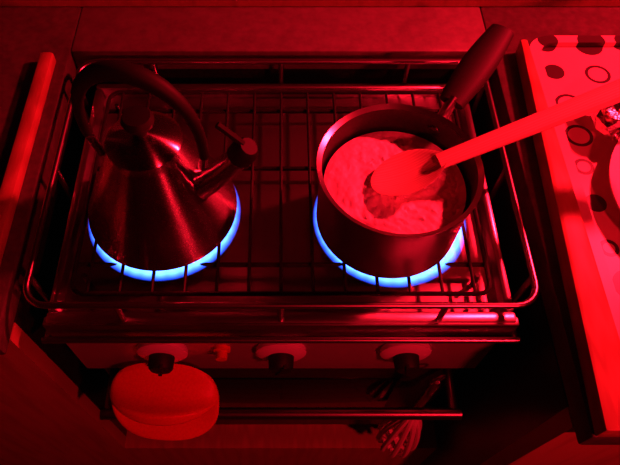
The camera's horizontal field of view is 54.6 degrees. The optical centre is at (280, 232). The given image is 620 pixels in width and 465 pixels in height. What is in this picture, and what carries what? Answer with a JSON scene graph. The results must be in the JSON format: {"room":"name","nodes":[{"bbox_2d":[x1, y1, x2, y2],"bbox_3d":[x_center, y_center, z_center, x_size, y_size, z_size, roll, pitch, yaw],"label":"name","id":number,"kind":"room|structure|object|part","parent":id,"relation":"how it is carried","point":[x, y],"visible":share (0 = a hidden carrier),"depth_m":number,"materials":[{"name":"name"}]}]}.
{"room":"boat galley","nodes":[
{"label":"boat galley","id":0,"kind":"room"},
{"bbox_3d":[0.000,1.181,0.961,2.800,0.050,2.525,0,59,0],"label":"floor","id":1,"kind":"structure","parent":0,"visible":0},
{"bbox_2d":[0,0,619,464],"bbox_3d":[0.000,0.158,0.994,2.600,0.955,0.540,0,59,0],"label":"countertop","id":2,"kind":"structure","parent":1,"relation":"on","point":[552,396],"depth_m":0.73,"materials":[{"name":"laminate"}]},
{"bbox_3d":[-0.273,-0.057,0.614,0.016,0.016,0.353,0,59,0],"label":"fiddle rail","id":3,"kind":"part","parent":2,"relation":"part of","materials":[{"name":"brown wood"}]},
{"bbox_2d":[0,7,82,354],"bbox_3d":[-0.777,-0.090,0.661,1.046,0.030,0.460,0,59,0],"label":"countertop","id":4,"kind":"structure","parent":2,"relation":"on","point":[25,32],"depth_m":0.68,"materials":[{"name":"laminate"}]},
{"bbox_2d":[23,59,538,423],"bbox_3d":[0.000,0.086,0.828,0.476,0.513,0.369,0,59,0],"label":"gas stove","id":5,"kind":"object","parent":2,"relation":"on","point":[285,331],"visible":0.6,"depth_m":0.63,"materials":[{"name":"silver metal"}]},
{"bbox_3d":[-0.123,0.132,0.620,0.052,0.052,0.027,0,59,0],"label":"control knob","id":6,"kind":"part","parent":5,"relation":"part of","materials":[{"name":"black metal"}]},
{"bbox_2d":[71,60,257,270],"bbox_3d":[-0.121,-0.075,0.540,0.153,0.198,0.157,-29,63,-16],"label":"kettle","id":7,"kind":"object","parent":5,"relation":"on","point":[159,201],"visible":1,"depth_m":0.54,"materials":[{"name":"silver metal"}]},
{"bbox_3d":[-0.122,-0.093,0.514,0.029,0.022,0.029,12,60,7],"label":"lid knob","id":8,"kind":"part","parent":7,"relation":"part of","materials":[{"name":"black"}]},
{"bbox_3d":[-0.122,-0.103,0.497,0.121,0.096,0.017,12,60,7],"label":"handle","id":9,"kind":"part","parent":7,"relation":"part of","materials":[{"name":"black plastic"}]},
{"bbox_3d":[-0.122,-0.084,0.529,0.069,0.014,0.069,12,60,7],"label":"lid","id":10,"kind":"part","parent":7,"relation":"part of","materials":[{"name":"silver metal"}]},
{"bbox_3d":[-0.057,-0.056,0.545,0.064,0.072,0.032,12,60,7],"label":"spout","id":11,"kind":"part","parent":7,"relation":"part of","materials":[{"name":"silver metal"}]},
{"bbox_2d":[110,363,218,440],"bbox_3d":[-0.129,0.188,0.663,0.121,0.069,0.067,4,59,2],"label":"pot holder","id":12,"kind":"object","parent":5,"relation":"attached to","point":[182,403],"visible":0.99,"depth_m":0.65,"materials":[{"name":"red fabric"}]},
{"bbox_3d":[0.000,0.184,0.699,0.410,0.014,0.068,0,59,0],"label":"oven door handle","id":13,"kind":"part","parent":5,"relation":"part of","materials":[{"name":"silver metal"}]},
{"bbox_3d":[0.000,0.222,0.841,0.436,0.320,0.018,0,59,0],"label":"oven door","id":14,"kind":"part","parent":5,"relation":"part of","materials":[{"name":"black metal"}]},
{"bbox_3d":[0.000,0.092,0.584,0.454,0.031,0.010,0,59,0],"label":"trim","id":15,"kind":"part","parent":5,"relation":"part of","materials":[{"name":"silver metal"}]},
{"bbox_3d":[0.000,0.126,0.643,0.444,0.104,0.006,0,59,0],"label":"control panel","id":16,"kind":"part","parent":5,"relation":"part of","materials":[{"name":"silver metal"}]},
{"bbox_3d":[0.000,0.132,0.620,0.052,0.052,0.027,0,59,0],"label":"control knob","id":17,"kind":"part","parent":5,"relation":"part of","materials":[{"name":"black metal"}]},
{"bbox_3d":[0.130,0.132,0.620,0.052,0.052,0.027,0,59,0],"label":"control knob","id":18,"kind":"part","parent":5,"relation":"part of","materials":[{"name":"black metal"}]},
{"bbox_2d":[376,375,445,457],"bbox_3d":[0.168,0.232,0.764,0.058,0.308,0.059,-22,61,-13],"label":"whisk","id":19,"kind":"object","parent":5,"relation":"hanging from","point":[394,440],"visible":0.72,"depth_m":0.80,"materials":[{"name":"silver metal"}]},
{"bbox_3d":[0.168,0.193,0.700,0.018,0.158,0.014,-22,61,-13],"label":"handle","id":20,"kind":"part","parent":19,"relation":"part of","materials":[{"name":"silver metal"}]},
{"bbox_2d":[316,24,513,277],"bbox_3d":[0.145,-0.086,0.599,0.150,0.109,0.281,32,64,18],"label":"saucepan","id":21,"kind":"object","parent":5,"relation":"on","point":[368,250],"visible":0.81,"depth_m":0.57,"materials":[{"name":"silver metal"}]},
{"bbox_2d":[324,131,465,233],"bbox_3d":[0.107,-0.033,0.585,0.134,0.054,0.134,0,59,0],"label":"soup","id":22,"kind":"object","parent":21,"relation":"in","point":[348,173],"visible":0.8,"depth_m":0.56,"materials":[{"name":"white food"}]},
{"bbox_2d":[371,79,619,195],"bbox_3d":[0.246,-0.111,0.528,0.338,0.125,0.052,-13,60,-8],"label":"wooden spoon","id":23,"kind":"object","parent":22,"relation":"on","point":[409,171],"visible":1,"depth_m":0.54,"materials":[{"name":"brown wood"}]},
{"bbox_2d":[0,0,619,6],"bbox_3d":[0.000,-0.303,0.744,2.600,0.050,0.010,0,59,0],"label":"backsplash","id":24,"kind":"structure","parent":2,"relation":"attached to","point":[3,3],"depth_m":0.76,"materials":[{"name":"brown wood"}]},
{"bbox_2d":[479,7,619,444],"bbox_3d":[0.777,-0.056,0.641,1.046,0.030,0.540,0,59,0],"label":"countertop","id":25,"kind":"structure","parent":2,"relation":"on","point":[529,24],"depth_m":0.64,"materials":[{"name":"laminate"}]},
{"bbox_3d":[0.272,-0.030,0.595,0.034,0.022,0.447,0,59,0],"label":"fiddle rail","id":26,"kind":"part","parent":2,"relation":"part of","materials":[{"name":"brown wood"}]},
{"bbox_2d":[530,36,619,338],"bbox_3d":[0.496,-0.054,0.615,0.408,0.011,0.419,0,59,0],"label":"cloth","id":27,"kind":"object","parent":2,"relation":"on","point":[567,67],"visible":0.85,"depth_m":0.64,"materials":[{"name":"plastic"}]},
{"bbox_2d":[588,103,619,141],"bbox_3d":[0.352,-0.122,0.627,0.052,0.040,0.065,0,59,0],"label":"foil","id":28,"kind":"object","parent":27,"relation":"on","point":[606,121],"visible":0.57,"depth_m":0.61,"materials":[{"name":"metal"}]},
{"bbox_2d":[609,142,619,209],"bbox_3d":[0.428,-0.032,0.591,0.210,0.020,0.210,0,59,0],"label":"dinner plate","id":29,"kind":"object","parent":27,"relation":"on","point":[614,165],"visible":1,"depth_m":0.60,"materials":[{"name":"ceramic"}]}
]}

